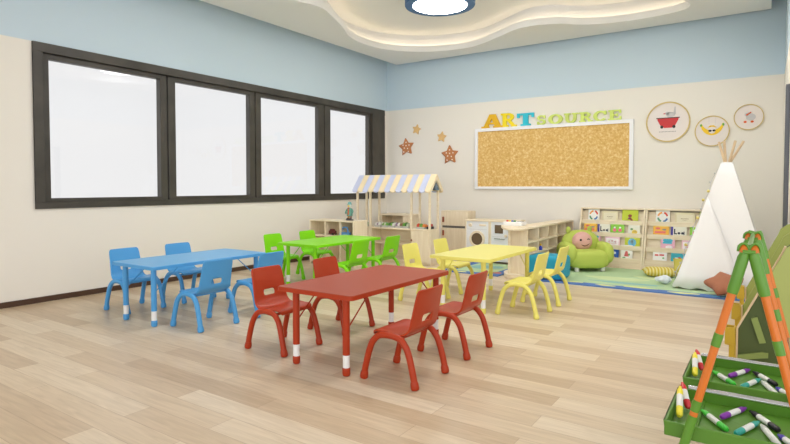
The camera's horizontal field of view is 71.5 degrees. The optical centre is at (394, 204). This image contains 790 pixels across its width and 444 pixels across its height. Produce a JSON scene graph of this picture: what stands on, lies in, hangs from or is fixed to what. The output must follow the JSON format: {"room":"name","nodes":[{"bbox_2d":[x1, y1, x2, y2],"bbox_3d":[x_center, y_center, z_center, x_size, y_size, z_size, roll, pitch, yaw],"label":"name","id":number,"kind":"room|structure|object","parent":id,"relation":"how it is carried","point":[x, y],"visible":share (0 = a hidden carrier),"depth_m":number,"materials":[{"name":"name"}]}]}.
{"room":"kindergarten classroom","nodes":[
{"label":"kindergarten classroom","id":0,"kind":"room"},
{"bbox_2d":[0,0,386,302],"bbox_3d":[-3.243,-0.869,5.054,0.200,3.500,11.173,1,2,34],"label":"wall","id":1,"kind":"structure","parent":0,"point":[44,252],"depth_m":5.76,"materials":[{"name":"white paint"}]},
{"bbox_2d":[43,53,167,201],"bbox_3d":[-2.872,-0.717,5.511,0.068,1.360,1.247,1,2,34],"label":"window","id":2,"kind":"structure","parent":1,"relation":"in","point":[161,91],"depth_m":5.62,"materials":[{"name":"black metal"}]},
{"bbox_2d":[0,256,309,308],"bbox_3d":[-3.210,0.860,4.968,0.016,0.050,10.973,1,2,34],"label":"baseboard","id":3,"kind":"structure","parent":1,"relation":"attached to","point":[170,279],"depth_m":5.29,"materials":[{"name":"brown"}]},
{"bbox_2d":[31,41,384,208],"bbox_3d":[-1.743,-0.785,7.166,0.120,1.498,5.434,1,2,34],"label":"window frame","id":4,"kind":"structure","parent":1,"relation":"attached to","point":[38,48],"depth_m":5.80,"materials":[{"name":"black metal"}]},
{"bbox_2d":[166,76,254,198],"bbox_3d":[-2.169,-0.752,6.549,0.068,1.360,1.229,1,2,34],"label":"window","id":5,"kind":"structure","parent":1,"relation":"in","point":[170,81],"depth_m":6.40,"materials":[{"name":"black metal"}]},
{"bbox_2d":[254,92,323,197],"bbox_3d":[-1.446,-0.787,7.614,0.068,1.360,1.314,1,2,34],"label":"window","id":6,"kind":"structure","parent":1,"relation":"in","point":[319,108],"depth_m":7.71,"materials":[{"name":"black metal"}]},
{"bbox_2d":[324,105,370,195],"bbox_3d":[-0.744,-0.822,8.649,0.068,1.360,1.157,1,2,34],"label":"window","id":7,"kind":"structure","parent":1,"relation":"in","point":[327,136],"depth_m":8.27,"materials":[{"name":"black metal"}]},
{"bbox_2d":[0,260,744,443],"bbox_3d":[-0.263,0.997,3.096,7.400,0.100,11.173,1,2,34],"label":"floor","id":8,"kind":"structure","parent":0,"point":[606,365],"depth_m":3.13,"materials":[{"name":"brown wood"}]},
{"bbox_2d":[104,247,165,314],"bbox_3d":[-2.230,0.639,4.702,0.375,0.514,0.365,1,2,34],"label":"child chair","id":9,"kind":"object","parent":8,"relation":"on","point":[132,252],"visible":0.73,"depth_m":4.74,"materials":[{"name":"blue plastic"}]},
{"bbox_2d":[112,249,264,326],"bbox_3d":[-1.694,0.666,4.628,0.572,0.460,1.108,1,2,34],"label":"table","id":10,"kind":"object","parent":8,"relation":"on","point":[155,263],"visible":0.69,"depth_m":4.32,"materials":[{"name":"blue plastic"}]},
{"bbox_2d":[162,242,216,303],"bbox_3d":[-1.935,0.624,5.134,0.375,0.514,0.365,1,2,34],"label":"child chair","id":11,"kind":"object","parent":8,"relation":"on","point":[184,247],"visible":0.62,"depth_m":5.14,"materials":[{"name":"blue plastic"}]},
{"bbox_2d":[170,258,239,332],"bbox_3d":[-1.443,0.657,4.161,0.375,0.514,0.365,1,2,34],"label":"child chair","id":12,"kind":"object","parent":8,"relation":"on","point":[220,268],"visible":1,"depth_m":4.08,"materials":[{"name":"blue plastic"}]},
{"bbox_2d":[228,251,283,317],"bbox_3d":[-1.144,0.642,4.604,0.375,0.514,0.365,1,2,34],"label":"child chair","id":13,"kind":"object","parent":8,"relation":"on","point":[272,258],"visible":0.49,"depth_m":4.49,"materials":[{"name":"blue plastic"}]},
{"bbox_2d":[244,265,322,356],"bbox_3d":[-0.729,0.676,3.596,0.375,0.514,0.365,1,2,34],"label":"child chair","id":14,"kind":"object","parent":8,"relation":"on","point":[266,277],"visible":0.91,"depth_m":3.62,"materials":[{"name":"red plastic"}]},
{"bbox_2d":[264,233,304,282],"bbox_3d":[-1.260,0.590,6.150,0.375,0.514,0.365,1,2,34],"label":"child chair","id":15,"kind":"object","parent":8,"relation":"on","point":[270,240],"visible":0.56,"depth_m":6.20,"materials":[{"name":"green plastic"}]},
{"bbox_2d":[296,230,333,273],"bbox_3d":[-0.943,0.575,6.617,0.375,0.514,0.365,1,2,34],"label":"child chair","id":16,"kind":"object","parent":8,"relation":"on","point":[308,234],"visible":0.59,"depth_m":6.62,"materials":[{"name":"green plastic"}]},
{"bbox_2d":[278,235,380,283],"bbox_3d":[-0.703,0.617,6.099,0.572,0.460,1.108,1,2,34],"label":"table","id":17,"kind":"object","parent":8,"relation":"on","point":[314,243],"visible":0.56,"depth_m":5.88,"materials":[{"name":"green plastic"}]},
{"bbox_2d":[309,218,366,267],"bbox_3d":[-0.772,0.502,7.429,0.770,0.600,0.300,1,2,34],"label":"cubby shelf","id":18,"kind":"object","parent":8,"relation":"on","point":[321,227],"visible":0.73,"depth_m":7.39,"materials":[{"name":"brown wood"}]},
{"bbox_2d":[345,202,353,220],"bbox_3d":[-0.603,0.084,7.246,0.133,0.248,0.082,1,2,34],"label":"figurine","id":19,"kind":"object","parent":18,"relation":"on","point":[349,211],"visible":1,"depth_m":7.23,"materials":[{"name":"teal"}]},
{"bbox_2d":[307,256,374,335],"bbox_3d":[-0.398,0.660,4.075,0.375,0.514,0.365,1,2,34],"label":"child chair","id":20,"kind":"object","parent":8,"relation":"on","point":[324,266],"visible":0.39,"depth_m":4.11,"materials":[{"name":"red plastic"}]},
{"bbox_2d":[338,239,368,271],"bbox_3d":[-0.471,0.609,5.603,0.375,0.514,0.365,1,2,34],"label":"child chair","id":21,"kind":"object","parent":8,"relation":"on","point":[358,247],"visible":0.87,"depth_m":5.50,"materials":[{"name":"green plastic"}]},
{"bbox_2d":[278,264,448,376],"bbox_3d":[-0.161,0.702,3.559,0.572,0.460,1.108,1,2,34],"label":"table","id":22,"kind":"object","parent":8,"relation":"on","point":[354,285],"visible":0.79,"depth_m":3.30,"materials":[{"name":"red plastic"}]},
{"bbox_2d":[361,235,399,268],"bbox_3d":[-0.154,0.593,6.071,0.375,0.514,0.365,1,2,34],"label":"child chair","id":23,"kind":"object","parent":8,"relation":"on","point":[392,242],"visible":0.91,"depth_m":5.97,"materials":[{"name":"green plastic"}]},
{"bbox_2d":[352,174,442,265],"bbox_3d":[0.031,0.189,7.636,1.327,1.212,0.342,1,2,34],"label":"market stall","id":24,"kind":"object","parent":8,"relation":"on","point":[421,183],"visible":0.87,"depth_m":7.52,"materials":[{"name":"brown wood"}]},
{"bbox_2d":[375,240,410,244],"bbox_3d":[0.003,0.531,7.665,0.650,0.018,0.224,1,2,34],"label":"shelf","id":25,"kind":"object","parent":24,"relation":"attached to","point":[377,242],"depth_m":7.70,"materials":[{"name":"brown wood"}]},
{"bbox_2d":[389,257,410,261],"bbox_3d":[0.003,0.754,7.673,0.650,0.020,0.224,1,2,34],"label":"shelf","id":26,"kind":"object","parent":24,"relation":"attached to","point":[401,259],"depth_m":7.57,"materials":[{"name":"brown wood"}]},
{"bbox_2d":[367,225,438,230],"bbox_3d":[0.020,0.324,7.648,1.230,0.018,0.250,1,2,34],"label":"countertop","id":27,"kind":"structure","parent":24,"relation":"on","point":[414,228],"depth_m":7.44,"materials":[{"name":"brown wood"}]},
{"bbox_2d":[381,213,417,227],"bbox_3d":[0.089,0.447,9.092,0.620,0.600,0.340,1,2,34],"label":"shelf","id":28,"kind":"object","parent":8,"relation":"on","point":[385,217],"visible":0.33,"depth_m":9.13,"materials":[{"name":"brown wood"}]},
{"bbox_2d":[360,284,448,390],"bbox_3d":[0.056,0.694,3.040,0.375,0.514,0.365,1,2,34],"label":"child chair","id":29,"kind":"object","parent":8,"relation":"on","point":[427,300],"visible":1,"depth_m":2.96,"materials":[{"name":"red plastic"}]},
{"bbox_2d":[398,243,450,300],"bbox_3d":[0.274,0.626,5.086,0.375,0.514,0.365,1,2,34],"label":"child chair","id":30,"kind":"object","parent":8,"relation":"on","point":[411,250],"visible":0.48,"depth_m":5.14,"materials":[{"name":"yellow plastic"}]},
{"bbox_2d":[430,238,473,293],"bbox_3d":[0.597,0.610,5.562,0.375,0.514,0.365,1,2,34],"label":"child chair","id":31,"kind":"object","parent":8,"relation":"on","point":[440,245],"visible":0.8,"depth_m":5.58,"materials":[{"name":"yellow plastic"}]},
{"bbox_2d":[417,270,492,360],"bbox_3d":[0.389,0.678,3.537,0.375,0.514,0.365,1,2,34],"label":"child chair","id":32,"kind":"object","parent":8,"relation":"on","point":[475,285],"visible":0.94,"depth_m":3.46,"materials":[{"name":"red plastic"}]},
{"bbox_2d":[441,210,475,250],"bbox_3d":[0.941,0.432,8.199,0.444,0.690,0.282,1,2,34],"label":"fridge","id":33,"kind":"object","parent":8,"relation":"on","point":[452,221],"visible":0.69,"depth_m":8.10,"materials":[{"name":"brown wood"}]},
{"bbox_2d":[445,262,507,276],"bbox_3d":[1.141,0.812,6.983,0.760,0.011,0.930,1,2,34],"label":"play mat","id":34,"kind":"object","parent":8,"relation":"on","point":[498,269],"visible":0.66,"depth_m":6.87,"materials":[{"name":"teal"}]},
{"bbox_2d":[465,218,496,247],"bbox_3d":[1.231,0.498,7.729,0.370,0.588,0.376,1,2,34],"label":"washing machine","id":35,"kind":"object","parent":8,"relation":"on","point":[477,230],"visible":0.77,"depth_m":7.59,"materials":[{"name":"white wood"}]},
{"bbox_2d":[465,218,496,221],"bbox_3d":[1.235,0.214,7.725,0.370,0.020,0.363,1,2,34],"label":"countertop","id":36,"kind":"structure","parent":35,"relation":"on","point":[475,219],"depth_m":7.68,"materials":[{"name":"brown wood"}]},
{"bbox_2d":[430,244,536,313],"bbox_3d":[0.837,0.652,5.038,0.572,0.460,1.108,1,2,34],"label":"table","id":37,"kind":"object","parent":8,"relation":"on","point":[483,254],"visible":0.83,"depth_m":4.83,"materials":[{"name":"yellow plastic"}]},
{"bbox_2d":[490,219,524,262],"bbox_3d":[1.542,0.505,7.521,0.372,0.588,0.372,1,2,34],"label":"oven","id":38,"kind":"object","parent":8,"relation":"on","point":[498,236],"visible":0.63,"depth_m":7.42,"materials":[{"name":"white wood"}]},
{"bbox_2d":[490,219,524,221],"bbox_3d":[1.544,0.221,7.516,0.372,0.020,0.363,1,2,34],"label":"countertop","id":39,"kind":"structure","parent":38,"relation":"on","point":[498,220],"depth_m":7.45,"materials":[{"name":"brown wood"}]},
{"bbox_2d":[495,252,551,319],"bbox_3d":[1.071,0.644,4.551,0.375,0.514,0.365,1,2,34],"label":"child chair","id":40,"kind":"object","parent":8,"relation":"on","point":[541,261],"visible":1,"depth_m":4.48,"materials":[{"name":"yellow plastic"}]},
{"bbox_2d":[501,219,572,278],"bbox_3d":[1.754,0.527,6.975,0.432,0.582,2.019,1,2,34],"label":"cubby unit","id":41,"kind":"object","parent":8,"relation":"on","point":[549,234],"visible":0.56,"depth_m":6.53,"materials":[{"name":"brown wood"}]},
{"bbox_2d":[503,220,525,225],"bbox_3d":[1.444,0.216,6.607,0.230,0.064,0.180,1,2,34],"label":"tray","id":42,"kind":"object","parent":41,"relation":"on","point":[507,222],"visible":1,"depth_m":6.54,"materials":[{"name":"white plastic"}]},
{"bbox_2d":[501,219,572,230],"bbox_3d":[1.754,0.247,6.966,0.432,0.022,2.019,1,2,34],"label":"countertop","id":43,"kind":"structure","parent":41,"relation":"on","point":[553,222],"depth_m":6.58,"materials":[{"name":"brown wood"}]},
{"bbox_2d":[529,243,558,254],"bbox_3d":[1.916,0.545,7.010,0.200,0.018,1.740,1,2,34],"label":"shelf","id":44,"kind":"object","parent":41,"relation":"attached to","point":[551,246],"depth_m":6.83,"materials":[{"name":"brown wood"}]},
{"bbox_2d":[528,232,566,243],"bbox_3d":[1.916,0.407,7.006,0.200,0.018,1.740,1,2,34],"label":"shelf","id":45,"kind":"object","parent":41,"relation":"attached to","point":[552,235],"depth_m":6.82,"materials":[{"name":"brown wood"}]},
{"bbox_2d":[520,245,571,306],"bbox_3d":[1.385,0.628,5.018,0.375,0.514,0.365,1,2,34],"label":"child chair","id":46,"kind":"object","parent":8,"relation":"on","point":[562,254],"visible":0.78,"depth_m":4.94,"materials":[{"name":"yellow plastic"}]},
{"bbox_2d":[579,207,646,269],"bbox_3d":[2.855,0.426,7.247,0.817,0.765,0.365,1,2,34],"label":"rack","id":47,"kind":"object","parent":8,"relation":"on","point":[635,262],"visible":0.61,"depth_m":7.13,"materials":[{"name":"brown wood"}]},
{"bbox_2d":[588,209,599,219],"bbox_3d":[2.693,0.146,7.427,0.145,0.190,0.042,1,2,34],"label":"picture book","id":48,"kind":"object","parent":47,"relation":"on","point":[594,214],"visible":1,"depth_m":7.42,"materials":[{"name":"white paper"}]},
{"bbox_2d":[598,224,609,231],"bbox_3d":[2.784,0.330,7.310,0.154,0.150,0.037,1,2,34],"label":"picture book","id":49,"kind":"object","parent":47,"relation":"on","point":[601,227],"visible":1,"depth_m":7.30,"materials":[{"name":"white paper"}]},
{"bbox_2d":[602,211,617,219],"bbox_3d":[2.866,0.164,7.308,0.196,0.162,0.038,1,2,34],"label":"picture book","id":50,"kind":"object","parent":47,"relation":"on","point":[606,215],"visible":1,"depth_m":7.30,"materials":[{"name":"beige paper"}]},
{"bbox_2d":[605,236,619,244],"bbox_3d":[2.858,0.491,7.209,0.186,0.155,0.036,1,2,34],"label":"picture book","id":51,"kind":"object","parent":47,"relation":"on","point":[612,240],"visible":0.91,"depth_m":7.20,"materials":[{"name":"pink paper"}]},
{"bbox_2d":[610,224,624,232],"bbox_3d":[2.928,0.310,7.217,0.170,0.196,0.043,1,2,34],"label":"picture book","id":52,"kind":"object","parent":47,"relation":"on","point":[616,228],"visible":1,"depth_m":7.21,"materials":[{"name":"green paper"}]},
{"bbox_2d":[620,245,632,257],"bbox_3d":[2.988,0.624,7.075,0.143,0.209,0.045,1,2,34],"label":"picture book","id":53,"kind":"object","parent":47,"relation":"on","point":[624,253],"visible":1,"depth_m":7.07,"materials":[{"name":"white paper"}]},
{"bbox_2d":[622,210,638,220],"bbox_3d":[3.074,0.155,7.169,0.196,0.190,0.042,1,2,34],"label":"picture book","id":54,"kind":"object","parent":47,"relation":"on","point":[627,215],"visible":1,"depth_m":7.16,"materials":[{"name":"yellow paper"}]},
{"bbox_2d":[625,237,639,245],"bbox_3d":[3.062,0.478,7.074,0.180,0.190,0.042,1,2,34],"label":"picture book","id":55,"kind":"object","parent":47,"relation":"on","point":[628,241],"visible":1,"depth_m":7.07,"materials":[{"name":"yellow paper"}]},
{"bbox_2d":[628,225,639,233],"bbox_3d":[3.095,0.339,7.100,0.143,0.146,0.035,1,2,34],"label":"picture book","id":56,"kind":"object","parent":47,"relation":"on","point":[631,228],"visible":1,"depth_m":7.09,"materials":[{"name":"white paper"}]},
{"bbox_2d":[541,267,744,301],"bbox_3d":[2.831,0.841,6.122,2.275,0.011,1.460,1,2,34],"label":"play mat","id":57,"kind":"object","parent":8,"relation":"on","point":[614,278],"visible":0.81,"depth_m":5.95,"materials":[{"name":"green fabric"}]},
{"bbox_2d":[529,253,569,279],"bbox_3d":[1.751,0.696,6.239,0.410,0.270,0.340,1,2,34],"label":"armchair","id":58,"kind":"object","parent":57,"relation":"on","point":[551,261],"visible":0.48,"depth_m":6.11,"materials":[{"name":"teal"}]},
{"bbox_2d":[556,226,613,271],"bbox_3d":[2.367,0.540,6.846,0.629,0.540,0.482,0,2,-6],"label":"armchair","id":59,"kind":"object","parent":57,"relation":"on","point":[585,250],"visible":0.9,"depth_m":6.69,"materials":[{"name":"green fabric"}]},
{"bbox_2d":[570,248,608,267],"bbox_3d":[2.369,0.663,6.830,0.510,0.230,0.430,0,2,-6],"label":"seat cushion","id":60,"kind":"object","parent":59,"relation":"on","point":[579,257],"depth_m":6.63,"materials":[{"name":"green fabric"}]},
{"bbox_2d":[641,266,677,276],"bbox_3d":[3.072,0.774,6.355,0.382,0.100,0.276,1,2,17],"label":"cushion","id":61,"kind":"object","parent":57,"relation":"on","point":[651,271],"visible":0.86,"depth_m":6.26,"materials":[{"name":"yellow fabric"}]},
{"bbox_2d":[654,275,671,283],"bbox_3d":[2.855,0.795,5.847,0.170,0.095,0.130,1,2,34],"label":"crumpled cloth","id":62,"kind":"object","parent":57,"relation":"on","point":[664,279],"visible":1,"depth_m":5.81,"materials":[{"name":"white fabric"}]},
{"bbox_2d":[672,140,756,291],"bbox_3d":[3.445,0.093,5.705,0.910,1.512,0.910,1,2,34],"label":"tent","id":63,"kind":"object","parent":57,"relation":"on","point":[725,216],"visible":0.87,"depth_m":5.53,"materials":[{"name":"white fabric"}]},
{"bbox_2d":[674,169,717,275],"bbox_3d":[3.099,0.180,5.639,0.487,1.102,0.048,0,2,-11],"label":"string light","id":64,"kind":"object","parent":63,"relation":"attached to","point":[708,191],"visible":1,"depth_m":5.63,"materials":[{"name":"grey"}]},
{"bbox_2d":[704,272,743,295],"bbox_3d":[3.145,0.752,5.192,0.321,0.200,0.313,-1,2,-17],"label":"cushion","id":65,"kind":"object","parent":57,"relation":"on","point":[719,283],"visible":0.62,"depth_m":5.18,"materials":[{"name":"brown fabric"}]},
{"bbox_2d":[642,208,700,268],"bbox_3d":[3.540,0.441,6.783,0.829,0.765,0.365,1,2,34],"label":"rack","id":66,"kind":"object","parent":8,"relation":"on","point":[652,242],"visible":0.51,"depth_m":6.88,"materials":[{"name":"brown wood"}]},
{"bbox_2d":[653,252,666,260],"bbox_3d":[3.310,0.656,6.853,0.159,0.159,0.037,1,2,34],"label":"picture book","id":67,"kind":"object","parent":66,"relation":"on","point":[661,256],"visible":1,"depth_m":6.85,"materials":[{"name":"white paper"}]},
{"bbox_2d":[653,225,668,234],"bbox_3d":[3.359,0.323,6.924,0.180,0.190,0.042,1,2,34],"label":"picture book","id":68,"kind":"object","parent":66,"relation":"on","point":[660,230],"visible":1,"depth_m":6.92,"materials":[{"name":"orange paper"}]},
{"bbox_2d":[656,210,669,221],"bbox_3d":[3.394,0.162,6.952,0.159,0.190,0.042,1,2,34],"label":"picture book","id":69,"kind":"object","parent":66,"relation":"on","point":[661,216],"visible":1,"depth_m":6.95,"materials":[{"name":"white paper"}]},
{"bbox_2d":[661,239,674,247],"bbox_3d":[3.403,0.487,6.843,0.159,0.188,0.042,1,2,34],"label":"picture book","id":70,"kind":"object","parent":66,"relation":"on","point":[665,243],"visible":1,"depth_m":6.84,"materials":[{"name":"pink paper"}]},
{"bbox_2d":[671,227,686,235],"bbox_3d":[3.523,0.347,6.809,0.175,0.150,0.037,1,2,34],"label":"picture book","id":71,"kind":"object","parent":66,"relation":"on","point":[682,231],"visible":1,"depth_m":6.80,"materials":[{"name":"white paper"}]},
{"bbox_2d":[675,213,694,222],"bbox_3d":[3.600,0.181,6.811,0.223,0.162,0.038,1,2,34],"label":"picture book","id":72,"kind":"object","parent":66,"relation":"on","point":[679,217],"visible":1,"depth_m":6.80,"materials":[{"name":"beige paper"}]},
{"bbox_2d":[663,230,789,443],"bbox_3d":[1.310,0.542,2.013,0.476,0.889,1.010,1,2,34],"label":"easel","id":73,"kind":"object","parent":8,"relation":"on","point":[707,391],"visible":0.94,"depth_m":1.84,"materials":[{"name":"orange"}]},
{"bbox_2d":[676,386,682,417],"bbox_3d":[0.989,0.683,1.905,0.022,0.070,0.130,1,2,28],"label":"marker pen","id":74,"kind":"object","parent":73,"relation":"in","point":[679,400],"visible":1,"depth_m":1.89,"materials":[{"name":"white"}]},
{"bbox_2d":[680,382,690,408],"bbox_3d":[1.038,0.681,1.960,0.022,0.069,0.091,1,2,15],"label":"marker pen","id":75,"kind":"object","parent":73,"relation":"in","point":[686,400],"visible":0.85,"depth_m":1.95,"materials":[{"name":"white"}]},
{"bbox_2d":[692,352,697,376],"bbox_3d":[1.261,0.670,2.306,0.022,0.070,0.130,1,2,28],"label":"marker pen","id":76,"kind":"object","parent":73,"relation":"in","point":[694,356],"visible":1,"depth_m":2.29,"materials":[{"name":"white"}]},
{"bbox_2d":[701,409,728,431],"bbox_3d":[1.063,0.716,1.828,0.020,0.020,0.157,0,2,2],"label":"marker pen","id":77,"kind":"object","parent":73,"relation":"in","point":[721,425],"visible":1,"depth_m":1.81,"materials":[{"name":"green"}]},
{"bbox_2d":[712,370,735,384],"bbox_3d":[1.335,0.703,2.229,0.020,0.020,0.157,0,2,2],"label":"marker pen","id":78,"kind":"object","parent":73,"relation":"in","point":[718,374],"visible":0.91,"depth_m":2.21,"materials":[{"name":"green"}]},
{"bbox_2d":[663,388,789,443],"bbox_3d":[1.154,0.715,1.779,0.466,0.047,0.361,1,2,34],"label":"marker tray","id":79,"kind":"object","parent":73,"relation":"on","point":[716,403],"depth_m":1.85,"materials":[{"name":"green plastic"}]},
{"bbox_2d":[719,407,746,419],"bbox_3d":[1.164,0.714,1.886,0.152,0.020,0.020,-1,2,-30],"label":"marker pen","id":80,"kind":"object","parent":73,"relation":"in","point":[733,412],"visible":1,"depth_m":1.87,"materials":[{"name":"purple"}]},
{"bbox_2d":[683,354,787,402],"bbox_3d":[1.426,0.701,2.180,0.466,0.047,0.361,1,2,34],"label":"marker tray","id":81,"kind":"object","parent":73,"relation":"on","point":[724,365],"depth_m":2.25,"materials":[{"name":"green"}]},
{"bbox_2d":[728,368,749,377],"bbox_3d":[1.436,0.701,2.287,0.152,0.020,0.020,-1,2,-30],"label":"marker pen","id":82,"kind":"object","parent":73,"relation":"in","point":[743,371],"visible":1,"depth_m":2.27,"materials":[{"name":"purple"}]},
{"bbox_2d":[733,421,759,434],"bbox_3d":[1.134,0.718,1.766,0.156,0.020,0.020,-1,2,-34],"label":"marker pen","id":83,"kind":"object","parent":73,"relation":"in","point":[753,424],"visible":0.92,"depth_m":1.75,"materials":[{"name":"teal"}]},
{"bbox_2d":[740,378,760,386],"bbox_3d":[1.407,0.705,2.167,0.156,0.020,0.020,-1,2,-34],"label":"marker pen","id":84,"kind":"object","parent":73,"relation":"in","point":[756,380],"visible":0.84,"depth_m":2.16,"materials":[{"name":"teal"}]},
{"bbox_2d":[749,410,780,431],"bbox_3d":[1.226,0.716,1.822,0.020,0.020,0.151,0,2,2],"label":"marker pen","id":85,"kind":"object","parent":73,"relation":"in","point":[755,414],"visible":1,"depth_m":1.80,"materials":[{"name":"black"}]},
{"bbox_2d":[752,371,777,385],"bbox_3d":[1.499,0.703,2.224,0.020,0.020,0.151,0,2,2],"label":"marker pen","id":86,"kind":"object","parent":73,"relation":"in","point":[763,377],"visible":1,"depth_m":2.21,"materials":[{"name":"white"}]},
{"bbox_2d":[760,424,780,443],"bbox_3d":[1.172,0.720,1.715,0.020,0.020,0.150,1,2,16],"label":"marker pen","id":87,"kind":"object","parent":73,"relation":"in","point":[767,432],"visible":0.99,"depth_m":1.71,"materials":[{"name":"white plastic"}]},
{"bbox_2d":[724,245,789,363],"bbox_3d":[1.861,0.561,2.443,0.668,0.815,0.072,1,2,34],"label":"board","id":88,"kind":"object","parent":8,"relation":"on","point":[752,337],"visible":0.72,"depth_m":2.56,"materials":[{"name":"green"}]},
{"bbox_2d":[724,324,735,345],"bbox_3d":[1.600,0.621,2.617,0.044,0.085,0.063,1,2,34],"label":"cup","id":89,"kind":"object","parent":88,"relation":"on","point":[730,331],"depth_m":2.59,"materials":[{"name":"yellow"}]},
{"bbox_2d":[731,233,789,357],"bbox_3d":[2.197,0.545,2.940,0.668,0.815,0.072,1,2,34],"label":"board","id":90,"kind":"object","parent":8,"relation":"on","point":[738,310],"visible":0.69,"depth_m":3.08,"materials":[{"name":"yellow"}]},
{"bbox_2d":[731,303,740,319],"bbox_3d":[1.937,0.604,3.113,0.044,0.085,0.063,1,2,34],"label":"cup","id":91,"kind":"object","parent":90,"relation":"on","point":[736,309],"depth_m":3.09,"materials":[{"name":"yellow"}]},
{"bbox_2d":[737,224,789,319],"bbox_3d":[2.579,0.526,3.502,0.668,0.815,0.072,1,2,34],"label":"board","id":92,"kind":"object","parent":8,"relation":"on","point":[744,292],"visible":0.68,"depth_m":3.59,"materials":[{"name":"yellow"}]},
{"bbox_2d":[737,285,744,298],"bbox_3d":[2.318,0.585,3.676,0.044,0.085,0.063,1,2,34],"label":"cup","id":93,"kind":"object","parent":92,"relation":"on","point":[741,294],"depth_m":3.65,"materials":[{"name":"yellow"}]},
{"bbox_2d":[327,0,633,35],"bbox_3d":[-0.263,-2.481,2.980,7.400,0.140,11.173,1,2,34],"label":"ceiling","id":94,"kind":"structure","parent":0,"point":[382,16],"depth_m":7.37,"materials":[{"name":"white paint"}]},
{"bbox_2d":[405,0,474,16],"bbox_3d":[0.537,-2.453,6.552,0.850,0.154,0.850,1,2,34],"label":"ceiling lamp","id":95,"kind":"object","parent":94,"relation":"attached to","point":[436,8],"visible":1,"depth_m":6.61,"materials":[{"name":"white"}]},
{"bbox_2d":[413,0,466,13],"bbox_3d":[0.537,-2.423,6.553,0.776,0.094,0.776,1,2,34],"label":"diffuser","id":96,"kind":"object","parent":95,"relation":"attached to","point":[419,6],"depth_m":6.58,"materials":[{"name":"white"}]},
{"bbox_2d":[201,0,771,64],"bbox_3d":[-0.825,-2.181,3.297,5.156,0.085,10.650,1,2,34],"label":"ceiling","id":97,"kind":"structure","parent":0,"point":[316,19],"depth_m":6.87,"materials":[{"name":"white paint"}]},
{"bbox_2d":[387,0,785,249],"bbox_3d":[2.309,-0.965,7.917,5.780,3.500,0.200,1,2,34],"label":"wall","id":98,"kind":"structure","parent":0,"point":[715,66],"depth_m":7.33,"materials":[{"name":"white paint"}]},
{"bbox_2d":[399,138,412,154],"bbox_3d":[0.181,-0.977,9.219,0.294,0.285,0.033,1,2,34],"label":"star","id":99,"kind":"object","parent":98,"relation":"attached to","point":[406,146],"visible":1,"depth_m":9.20,"materials":[{"name":"orange fabric"}]},
{"bbox_2d":[442,145,457,162],"bbox_3d":[0.870,-0.807,8.758,0.306,0.289,0.033,1,2,34],"label":"star","id":100,"kind":"object","parent":98,"relation":"attached to","point":[450,154],"visible":1,"depth_m":8.74,"materials":[{"name":"orange fabric"}]},
{"bbox_2d":[481,114,502,128],"bbox_3d":[1.479,-1.270,8.329,0.352,0.205,0.031,1,2,34],"label":"sign letter","id":101,"kind":"object","parent":98,"relation":"attached to","point":[493,117],"visible":1,"depth_m":8.30,"materials":[{"name":"gold metal"}]},
{"bbox_2d":[501,113,516,126],"bbox_3d":[1.697,-1.265,8.181,0.250,0.205,0.032,1,2,34],"label":"sign letter","id":102,"kind":"object","parent":98,"relation":"attached to","point":[504,115],"visible":1,"depth_m":8.18,"materials":[{"name":"yellow"}]},
{"bbox_2d":[517,112,533,125],"bbox_3d":[1.913,-1.250,8.036,0.255,0.185,0.031,1,2,34],"label":"sign letter","id":103,"kind":"object","parent":98,"relation":"attached to","point":[525,115],"visible":1,"depth_m":8.02,"materials":[{"name":"teal plastic"}]},
{"bbox_2d":[474,119,633,189],"bbox_3d":[2.192,-0.687,7.861,2.292,0.928,0.040,1,2,34],"label":"cork board","id":104,"kind":"object","parent":98,"relation":"attached to","point":[592,154],"visible":1,"depth_m":7.78,"materials":[{"name":"brown"}]},
{"bbox_2d":[646,102,690,141],"bbox_3d":[3.476,-1.056,6.986,0.510,0.510,0.026,1,2,34],"label":"picture","id":105,"kind":"object","parent":98,"relation":"attached to","point":[667,121],"visible":1,"depth_m":6.98,"materials":[{"name":"white paper"}]},
{"bbox_2d":[695,116,729,145],"bbox_3d":[3.882,-0.903,6.716,0.374,0.374,0.026,1,2,34],"label":"picture","id":106,"kind":"object","parent":98,"relation":"attached to","point":[710,130],"visible":0.98,"depth_m":6.72,"materials":[{"name":"white paper"}]},
{"bbox_2d":[734,104,763,129],"bbox_3d":[4.193,-1.039,6.501,0.304,0.304,0.026,1,2,34],"label":"picture","id":107,"kind":"object","parent":98,"relation":"attached to","point":[748,116],"visible":1,"depth_m":6.50,"materials":[{"name":"white paper"}]},
{"bbox_2d":[781,0,789,227],"bbox_3d":[4.359,-0.857,4.704,1.620,3.500,2.823,1,2,34],"label":"wall","id":108,"kind":"structure","parent":0,"point":[787,37],"depth_m":5.67,"materials":[{"name":"white paint"}]},
{"bbox_2d":[324,0,660,39],"bbox_3d":[-0.825,-2.387,3.290,5.156,0.068,10.650,1,2,34],"label":"trim","id":109,"kind":"structure","parent":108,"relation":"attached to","point":[635,2],"depth_m":7.44,"materials":[{"name":"white paint"}]},
{"bbox_2d":[322,0,685,45],"bbox_3d":[-0.825,-2.288,3.293,5.156,0.130,10.650,1,2,34],"label":"trim","id":110,"kind":"structure","parent":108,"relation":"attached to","point":[663,3],"depth_m":7.06,"materials":[{"name":"white paint"}]},
{"bbox_2d":[782,84,789,227],"bbox_3d":[2.909,-0.016,4.084,0.030,1.740,0.104,1,2,34],"label":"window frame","id":111,"kind":"structure","parent":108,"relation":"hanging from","point":[787,99],"depth_m":4.03,"materials":[{"name":"grey metal"}]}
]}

